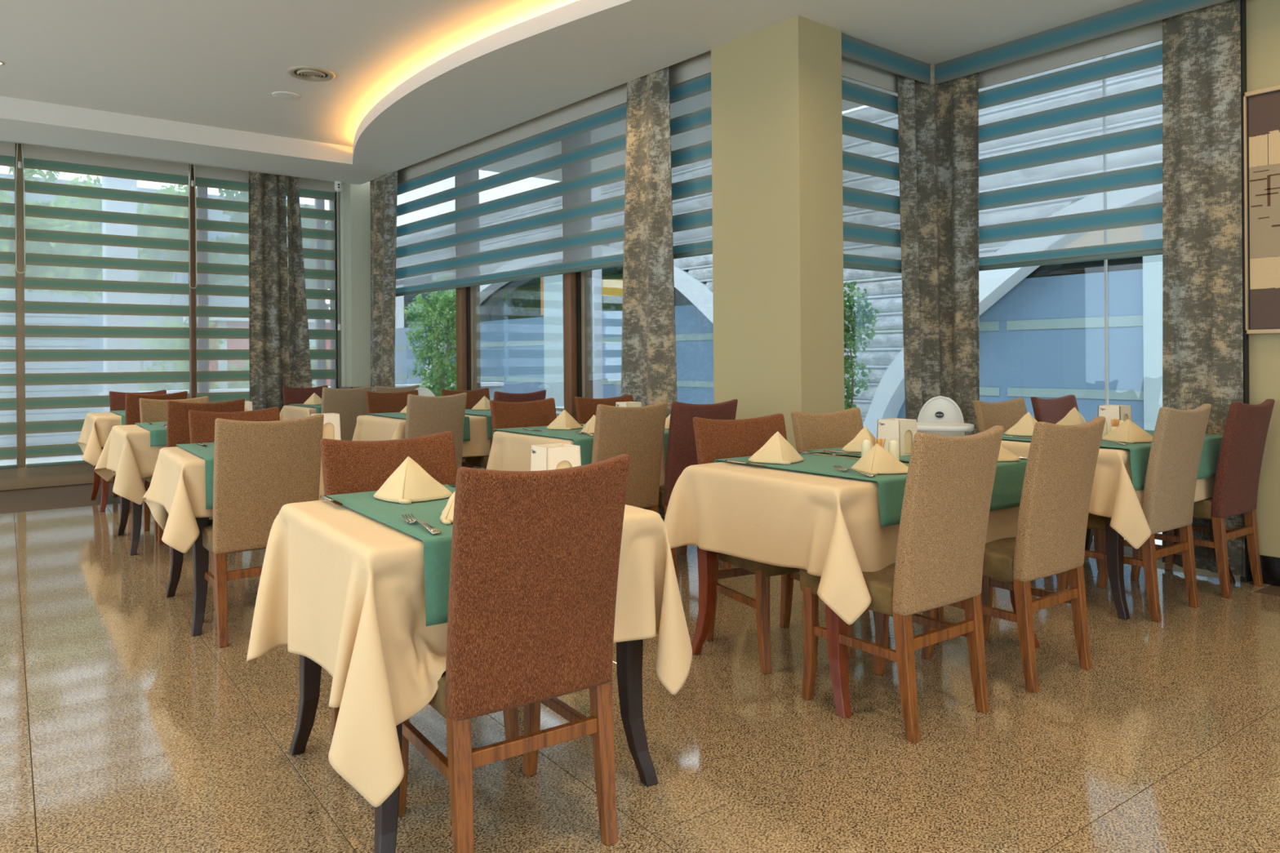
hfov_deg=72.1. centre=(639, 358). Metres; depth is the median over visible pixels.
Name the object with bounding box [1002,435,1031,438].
table knife
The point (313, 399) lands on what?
folded napkin
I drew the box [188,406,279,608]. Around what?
dining chair
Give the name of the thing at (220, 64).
ceiling
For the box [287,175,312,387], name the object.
patterned curtain
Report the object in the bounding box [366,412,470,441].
table runner
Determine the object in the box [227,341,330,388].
shrub
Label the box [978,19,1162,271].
zebra blind
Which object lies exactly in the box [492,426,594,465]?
table runner
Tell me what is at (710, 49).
trim
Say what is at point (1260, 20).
wall
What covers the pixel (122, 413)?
table runner
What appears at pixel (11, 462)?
ground
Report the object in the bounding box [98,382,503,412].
wall
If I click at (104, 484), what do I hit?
dining chair
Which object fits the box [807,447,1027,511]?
table runner
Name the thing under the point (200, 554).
dining table
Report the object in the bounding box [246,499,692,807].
tablecloth
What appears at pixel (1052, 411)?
dining chair
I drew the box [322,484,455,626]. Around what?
table runner
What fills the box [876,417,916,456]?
napkin holder
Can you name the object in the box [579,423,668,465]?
table runner
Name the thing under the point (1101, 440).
fork
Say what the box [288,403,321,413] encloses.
table runner
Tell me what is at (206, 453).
table runner
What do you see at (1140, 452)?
table runner
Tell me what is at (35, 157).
zebra blind
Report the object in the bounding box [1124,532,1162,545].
ground
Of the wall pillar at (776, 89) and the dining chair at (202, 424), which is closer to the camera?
the dining chair at (202, 424)
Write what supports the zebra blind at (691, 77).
hanging from the trim at (710, 49)
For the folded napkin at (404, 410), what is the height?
0.120 m
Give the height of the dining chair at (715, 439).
0.948 m
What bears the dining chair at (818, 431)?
on the floor
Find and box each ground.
[0,455,83,466]
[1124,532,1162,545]
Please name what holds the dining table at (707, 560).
on the floor
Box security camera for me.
[333,180,342,191]
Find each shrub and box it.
[0,290,8,293]
[137,316,223,391]
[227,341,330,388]
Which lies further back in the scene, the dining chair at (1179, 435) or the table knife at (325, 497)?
the dining chair at (1179, 435)
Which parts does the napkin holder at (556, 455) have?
panel, panel, panel, panel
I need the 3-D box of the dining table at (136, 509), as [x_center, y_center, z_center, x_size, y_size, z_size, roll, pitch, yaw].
[-3.102,0.850,6.037,0.800,0.752,0.822,0,0,-35]
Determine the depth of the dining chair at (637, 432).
4.69 m
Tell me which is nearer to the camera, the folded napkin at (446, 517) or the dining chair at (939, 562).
the folded napkin at (446, 517)
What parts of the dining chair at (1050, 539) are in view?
leg, leg, seat, leg, backrest, leg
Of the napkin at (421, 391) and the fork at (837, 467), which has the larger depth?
the napkin at (421, 391)
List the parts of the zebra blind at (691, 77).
head panel, rail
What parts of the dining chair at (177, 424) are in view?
leg, leg, backrest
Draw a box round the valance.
[841,0,1229,84]
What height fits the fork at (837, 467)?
0.014 m
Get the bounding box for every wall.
[0,293,89,460]
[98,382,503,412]
[1240,0,1279,586]
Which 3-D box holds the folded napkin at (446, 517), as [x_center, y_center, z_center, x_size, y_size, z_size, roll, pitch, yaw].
[-0.446,0.373,2.363,0.181,0.106,0.191,0,0,-14]
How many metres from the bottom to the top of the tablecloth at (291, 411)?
0.449 m
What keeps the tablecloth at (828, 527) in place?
on the dining table at (707, 560)
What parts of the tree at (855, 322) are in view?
stem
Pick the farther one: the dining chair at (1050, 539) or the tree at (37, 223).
the tree at (37, 223)
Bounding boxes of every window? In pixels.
[0,142,340,490]
[454,130,592,468]
[1090,55,1162,559]
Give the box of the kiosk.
[182,316,330,389]
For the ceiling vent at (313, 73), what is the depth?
6.54 m
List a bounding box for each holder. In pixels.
[244,400,253,411]
[311,413,341,439]
[529,443,581,471]
[615,401,641,407]
[875,438,885,448]
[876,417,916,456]
[1097,404,1132,433]
[1110,418,1119,431]
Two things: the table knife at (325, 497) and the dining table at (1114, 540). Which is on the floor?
the dining table at (1114, 540)
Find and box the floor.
[0,467,1279,852]
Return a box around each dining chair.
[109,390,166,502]
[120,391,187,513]
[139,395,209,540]
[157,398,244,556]
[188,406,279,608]
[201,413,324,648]
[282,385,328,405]
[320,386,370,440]
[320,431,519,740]
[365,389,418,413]
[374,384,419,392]
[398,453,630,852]
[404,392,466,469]
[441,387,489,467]
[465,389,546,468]
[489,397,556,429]
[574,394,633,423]
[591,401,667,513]
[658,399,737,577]
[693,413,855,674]
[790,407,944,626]
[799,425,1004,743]
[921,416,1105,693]
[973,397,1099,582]
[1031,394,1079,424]
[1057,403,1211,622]
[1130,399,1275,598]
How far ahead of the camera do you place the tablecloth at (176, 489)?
3.87 m
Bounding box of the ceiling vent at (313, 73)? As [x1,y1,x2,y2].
[286,65,335,81]
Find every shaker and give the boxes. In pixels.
[861,440,871,457]
[888,440,899,460]
[1102,420,1107,436]
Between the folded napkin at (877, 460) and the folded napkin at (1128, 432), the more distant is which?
the folded napkin at (1128, 432)
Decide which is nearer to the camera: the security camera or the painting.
the painting
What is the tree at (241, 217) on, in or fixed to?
on the ground at (1157, 541)
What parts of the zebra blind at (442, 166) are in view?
head panel, rail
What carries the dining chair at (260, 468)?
on the floor
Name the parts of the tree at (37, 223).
stem, stem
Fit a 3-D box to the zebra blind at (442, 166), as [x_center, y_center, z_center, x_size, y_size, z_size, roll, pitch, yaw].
[-2.381,-1.399,9.207,0.030,1.443,1.841,0,0,-40]
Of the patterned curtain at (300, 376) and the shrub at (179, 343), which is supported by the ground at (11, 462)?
the shrub at (179, 343)
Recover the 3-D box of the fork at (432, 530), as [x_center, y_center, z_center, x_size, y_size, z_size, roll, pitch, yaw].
[-0.554,0.417,2.227,0.030,0.014,0.236,0,0,-32]
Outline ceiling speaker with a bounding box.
[271,91,300,99]
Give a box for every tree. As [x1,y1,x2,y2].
[0,151,90,295]
[52,174,208,372]
[208,188,329,297]
[287,244,329,309]
[404,274,456,396]
[843,280,879,409]
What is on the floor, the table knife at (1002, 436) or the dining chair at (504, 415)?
the dining chair at (504, 415)
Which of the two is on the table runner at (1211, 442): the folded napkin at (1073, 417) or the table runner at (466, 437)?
the folded napkin at (1073, 417)
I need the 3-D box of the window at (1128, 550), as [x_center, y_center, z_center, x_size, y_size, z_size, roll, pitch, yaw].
[2.714,-0.472,5.676,0.120,3.300,2.100,0,0,-38]
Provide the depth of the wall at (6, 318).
11.82 m
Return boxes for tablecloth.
[76,412,121,466]
[93,424,166,504]
[142,446,324,553]
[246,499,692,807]
[279,404,315,420]
[351,413,490,457]
[486,426,665,486]
[663,452,1019,625]
[1000,436,1215,549]
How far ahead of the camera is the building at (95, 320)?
22.12 m
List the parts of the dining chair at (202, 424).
leg, backrest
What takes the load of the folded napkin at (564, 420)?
on the table runner at (585, 441)
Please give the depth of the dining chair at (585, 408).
6.00 m
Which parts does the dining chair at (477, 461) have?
leg, seat, backrest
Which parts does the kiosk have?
post, post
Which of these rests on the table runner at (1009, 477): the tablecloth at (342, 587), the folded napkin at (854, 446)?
the folded napkin at (854, 446)
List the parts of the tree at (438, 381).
stem, stem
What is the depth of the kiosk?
14.92 m
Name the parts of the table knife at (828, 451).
handle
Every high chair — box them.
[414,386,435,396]
[916,395,973,436]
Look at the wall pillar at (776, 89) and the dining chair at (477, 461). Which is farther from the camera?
the dining chair at (477, 461)
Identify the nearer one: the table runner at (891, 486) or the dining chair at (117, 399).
the table runner at (891, 486)
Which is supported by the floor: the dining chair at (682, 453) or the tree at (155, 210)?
the dining chair at (682, 453)
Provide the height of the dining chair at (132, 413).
0.967 m
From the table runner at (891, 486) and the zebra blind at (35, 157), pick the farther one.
the zebra blind at (35, 157)
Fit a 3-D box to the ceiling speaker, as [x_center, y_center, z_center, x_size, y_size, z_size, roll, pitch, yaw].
[-2.859,-2.128,7.106,0.216,0.008,0.216,0,0,-38]
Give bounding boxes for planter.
[555,406,564,417]
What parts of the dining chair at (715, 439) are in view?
leg, backrest, seat, leg, leg, leg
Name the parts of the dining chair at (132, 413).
leg, backrest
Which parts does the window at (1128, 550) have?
sill rail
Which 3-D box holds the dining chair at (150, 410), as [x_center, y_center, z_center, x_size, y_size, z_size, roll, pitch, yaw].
[-3.268,0.753,6.276,0.459,0.948,0.549,0,0,-38]
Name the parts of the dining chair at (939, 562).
leg, seat, leg, leg, backrest, leg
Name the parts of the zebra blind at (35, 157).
pull cord, rail, head panel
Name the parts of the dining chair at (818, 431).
backrest, leg, leg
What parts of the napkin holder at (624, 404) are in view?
panel, panel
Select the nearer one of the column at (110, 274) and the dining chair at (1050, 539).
the dining chair at (1050, 539)
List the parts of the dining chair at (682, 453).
seat, leg, leg, backrest, leg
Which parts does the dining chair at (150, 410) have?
leg, seat, leg, backrest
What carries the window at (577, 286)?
in the column at (353, 284)
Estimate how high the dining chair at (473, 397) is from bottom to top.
0.948 m
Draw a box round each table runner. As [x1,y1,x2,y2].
[110,410,125,425]
[134,421,167,446]
[175,442,214,509]
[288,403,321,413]
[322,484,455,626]
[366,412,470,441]
[465,408,491,439]
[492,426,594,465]
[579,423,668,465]
[714,453,908,527]
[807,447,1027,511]
[1001,432,1151,490]
[1144,430,1222,479]
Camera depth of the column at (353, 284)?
10.17 m
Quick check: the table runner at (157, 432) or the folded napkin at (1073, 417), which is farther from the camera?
the table runner at (157, 432)
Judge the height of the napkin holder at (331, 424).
0.150 m
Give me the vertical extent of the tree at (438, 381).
2.574 m
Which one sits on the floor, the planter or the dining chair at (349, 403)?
the dining chair at (349, 403)
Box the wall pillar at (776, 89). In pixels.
[711,15,844,450]
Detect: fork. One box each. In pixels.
[401,513,440,534]
[574,430,593,435]
[797,451,849,455]
[833,465,875,476]
[1101,440,1128,444]
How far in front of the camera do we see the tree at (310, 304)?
20.53 m
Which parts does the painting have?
frame, frame, frame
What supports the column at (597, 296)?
on the ground at (1157, 541)
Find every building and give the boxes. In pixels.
[0,173,315,413]
[395,40,1162,439]
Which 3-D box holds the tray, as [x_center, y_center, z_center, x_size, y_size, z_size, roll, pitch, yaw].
[1.747,0.399,5.163,0.403,0.034,0.267,0,0,24]
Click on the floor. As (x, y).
(123, 730)
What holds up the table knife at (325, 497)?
on the tablecloth at (342, 587)
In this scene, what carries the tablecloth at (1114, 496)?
on the dining table at (1114, 540)
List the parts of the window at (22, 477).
sill rail, head rail, pull cord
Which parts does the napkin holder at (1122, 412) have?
panel, panel, panel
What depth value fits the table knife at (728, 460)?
3.53 m
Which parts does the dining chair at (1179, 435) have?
leg, seat, leg, leg, backrest, leg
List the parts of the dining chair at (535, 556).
leg, seat, leg, leg, backrest, leg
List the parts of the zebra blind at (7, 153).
head panel, rail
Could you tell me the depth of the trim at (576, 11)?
5.66 m
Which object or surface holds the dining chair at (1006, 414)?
on the floor
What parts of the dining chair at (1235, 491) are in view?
leg, leg, seat, leg, backrest, leg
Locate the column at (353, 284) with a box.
[336,181,370,391]
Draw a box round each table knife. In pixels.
[196,442,207,446]
[320,495,342,505]
[725,459,764,465]
[823,449,861,454]
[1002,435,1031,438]
[1017,457,1027,459]
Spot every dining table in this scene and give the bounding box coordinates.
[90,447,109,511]
[117,478,142,555]
[165,517,208,636]
[289,639,657,852]
[690,546,1039,719]
[1084,516,1235,620]
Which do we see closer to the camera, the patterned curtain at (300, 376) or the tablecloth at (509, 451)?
the tablecloth at (509, 451)
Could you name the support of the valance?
attached to the wall at (1260, 20)
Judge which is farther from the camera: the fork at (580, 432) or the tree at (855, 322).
the tree at (855, 322)
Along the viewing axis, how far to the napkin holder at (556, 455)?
2.76 m
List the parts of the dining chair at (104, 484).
leg, leg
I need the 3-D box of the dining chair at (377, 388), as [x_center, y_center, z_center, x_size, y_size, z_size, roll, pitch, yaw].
[-2.475,0.737,8.645,0.442,0.967,0.549,0,0,-38]
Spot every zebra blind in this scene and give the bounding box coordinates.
[0,141,17,469]
[15,142,190,467]
[188,164,336,403]
[395,149,456,296]
[453,108,562,288]
[559,50,712,274]
[841,56,901,273]
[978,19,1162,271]
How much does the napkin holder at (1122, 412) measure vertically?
0.150 m
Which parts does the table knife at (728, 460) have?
handle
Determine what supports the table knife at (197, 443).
on the table runner at (206, 453)
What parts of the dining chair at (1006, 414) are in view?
backrest, leg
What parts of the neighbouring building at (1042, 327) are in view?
frosted pane, frosted pane, frosted pane, moulding, frosted pane, frosted pane, moulding, moulding, frosted pane, moulding, frosted pane, moulding, moulding, moulding, moulding, moulding, moulding, moulding, moulding, moulding, moulding, moulding, moulding, moulding, moulding, frosted pane, moulding, moulding, moulding, frosted pane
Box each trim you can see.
[0,48,711,184]
[352,0,637,164]
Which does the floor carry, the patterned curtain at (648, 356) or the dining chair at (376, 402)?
the dining chair at (376, 402)
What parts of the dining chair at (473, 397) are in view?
backrest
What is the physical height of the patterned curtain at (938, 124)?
3.170 m
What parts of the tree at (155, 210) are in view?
stem, stem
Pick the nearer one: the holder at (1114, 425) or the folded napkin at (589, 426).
the holder at (1114, 425)
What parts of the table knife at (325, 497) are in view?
handle, blade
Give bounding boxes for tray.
[916,422,973,431]
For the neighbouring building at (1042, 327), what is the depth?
10.51 m
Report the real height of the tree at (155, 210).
5.360 m
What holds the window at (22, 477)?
in the column at (353, 284)
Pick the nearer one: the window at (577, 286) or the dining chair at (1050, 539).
the dining chair at (1050, 539)
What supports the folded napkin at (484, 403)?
on the table runner at (480, 412)
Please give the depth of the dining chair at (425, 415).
6.24 m
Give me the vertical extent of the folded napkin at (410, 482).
0.132 m
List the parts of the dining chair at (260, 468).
leg, seat, backrest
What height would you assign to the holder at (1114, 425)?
0.094 m
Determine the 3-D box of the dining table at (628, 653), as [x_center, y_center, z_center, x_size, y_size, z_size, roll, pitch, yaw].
[-0.516,0.828,2.593,0.820,0.752,0.832,0,0,-35]
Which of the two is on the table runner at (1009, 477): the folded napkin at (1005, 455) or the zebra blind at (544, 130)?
the folded napkin at (1005, 455)
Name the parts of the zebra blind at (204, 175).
pull cord, head panel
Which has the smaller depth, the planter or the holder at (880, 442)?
the holder at (880, 442)
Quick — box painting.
[1243,84,1279,333]
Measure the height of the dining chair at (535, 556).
0.967 m
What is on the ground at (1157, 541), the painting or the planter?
the planter
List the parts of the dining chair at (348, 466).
leg, backrest, leg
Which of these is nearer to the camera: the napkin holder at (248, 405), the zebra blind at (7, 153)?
the napkin holder at (248, 405)
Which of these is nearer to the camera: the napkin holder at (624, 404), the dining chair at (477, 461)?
the napkin holder at (624, 404)
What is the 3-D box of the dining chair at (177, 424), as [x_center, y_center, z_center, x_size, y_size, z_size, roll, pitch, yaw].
[-2.855,0.740,5.711,0.442,0.967,0.549,0,0,-36]
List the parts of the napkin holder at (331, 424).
panel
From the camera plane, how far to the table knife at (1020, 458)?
3.58 m
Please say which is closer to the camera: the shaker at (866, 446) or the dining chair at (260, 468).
the shaker at (866, 446)
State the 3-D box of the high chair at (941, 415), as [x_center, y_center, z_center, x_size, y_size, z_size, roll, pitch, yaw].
[1.790,0.703,5.257,0.441,0.953,0.471,0,0,24]
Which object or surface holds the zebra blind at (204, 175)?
attached to the window at (22, 477)
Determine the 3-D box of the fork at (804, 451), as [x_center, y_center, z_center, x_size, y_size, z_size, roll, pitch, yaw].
[0.789,0.406,3.807,0.236,0.014,0.030,0,0,30]
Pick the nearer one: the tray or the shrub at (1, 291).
the tray
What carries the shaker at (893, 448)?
on the tablecloth at (828, 527)
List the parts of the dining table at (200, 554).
leg, leg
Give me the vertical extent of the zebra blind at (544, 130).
1.443 m
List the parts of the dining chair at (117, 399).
leg, backrest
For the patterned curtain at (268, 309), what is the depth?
9.66 m
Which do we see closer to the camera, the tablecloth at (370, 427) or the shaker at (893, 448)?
the shaker at (893, 448)
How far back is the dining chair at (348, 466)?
2.94 m
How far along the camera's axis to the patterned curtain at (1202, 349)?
4.76 m
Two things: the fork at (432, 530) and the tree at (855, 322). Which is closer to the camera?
the fork at (432, 530)
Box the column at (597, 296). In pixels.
[591,186,603,398]
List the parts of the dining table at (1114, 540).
leg, leg, leg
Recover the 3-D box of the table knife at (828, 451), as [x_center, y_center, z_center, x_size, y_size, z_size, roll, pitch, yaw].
[0.900,0.411,3.867,0.018,0.007,0.213,0,0,-42]
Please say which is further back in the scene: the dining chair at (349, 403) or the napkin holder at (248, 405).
the dining chair at (349, 403)
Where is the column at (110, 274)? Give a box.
[102,176,138,412]
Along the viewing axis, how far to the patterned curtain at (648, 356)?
6.11 m
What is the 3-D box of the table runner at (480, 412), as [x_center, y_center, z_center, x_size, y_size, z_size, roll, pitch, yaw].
[-1.267,0.524,7.220,0.450,0.181,0.968,0,0,-37]
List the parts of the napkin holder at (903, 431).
panel, panel, panel, panel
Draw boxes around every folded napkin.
[303,392,321,404]
[373,456,452,504]
[400,405,406,413]
[440,491,455,524]
[471,395,490,410]
[546,409,582,430]
[581,414,595,434]
[664,414,670,429]
[747,431,804,464]
[840,426,876,452]
[850,443,908,475]
[997,445,1020,461]
[1004,412,1037,435]
[1055,407,1086,425]
[1102,418,1152,443]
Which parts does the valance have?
panel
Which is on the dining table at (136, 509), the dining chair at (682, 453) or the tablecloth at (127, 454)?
the tablecloth at (127, 454)
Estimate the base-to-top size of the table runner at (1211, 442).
0.191 m
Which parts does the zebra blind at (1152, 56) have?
head panel, rail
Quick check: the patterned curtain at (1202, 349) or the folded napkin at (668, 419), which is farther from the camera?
the folded napkin at (668, 419)
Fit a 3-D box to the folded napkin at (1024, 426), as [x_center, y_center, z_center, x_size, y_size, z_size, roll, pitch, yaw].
[2.052,0.342,4.684,0.191,0.126,0.181,0,0,34]
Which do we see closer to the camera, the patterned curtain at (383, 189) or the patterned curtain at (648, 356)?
the patterned curtain at (648, 356)
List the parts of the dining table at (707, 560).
leg, leg, leg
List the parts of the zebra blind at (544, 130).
head panel, rail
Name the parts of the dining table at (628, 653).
leg, leg, leg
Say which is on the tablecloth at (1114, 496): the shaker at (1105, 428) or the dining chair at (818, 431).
the shaker at (1105, 428)
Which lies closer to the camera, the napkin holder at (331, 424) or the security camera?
the napkin holder at (331, 424)
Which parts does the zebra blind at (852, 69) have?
head panel, rail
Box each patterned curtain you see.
[248,171,289,413]
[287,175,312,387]
[369,170,397,391]
[621,66,677,520]
[897,63,979,435]
[1162,0,1244,577]
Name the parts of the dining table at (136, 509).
leg, leg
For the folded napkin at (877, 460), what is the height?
0.106 m
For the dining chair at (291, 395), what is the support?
on the floor
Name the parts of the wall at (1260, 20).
baseboard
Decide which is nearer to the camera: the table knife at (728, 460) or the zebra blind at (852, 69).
the table knife at (728, 460)

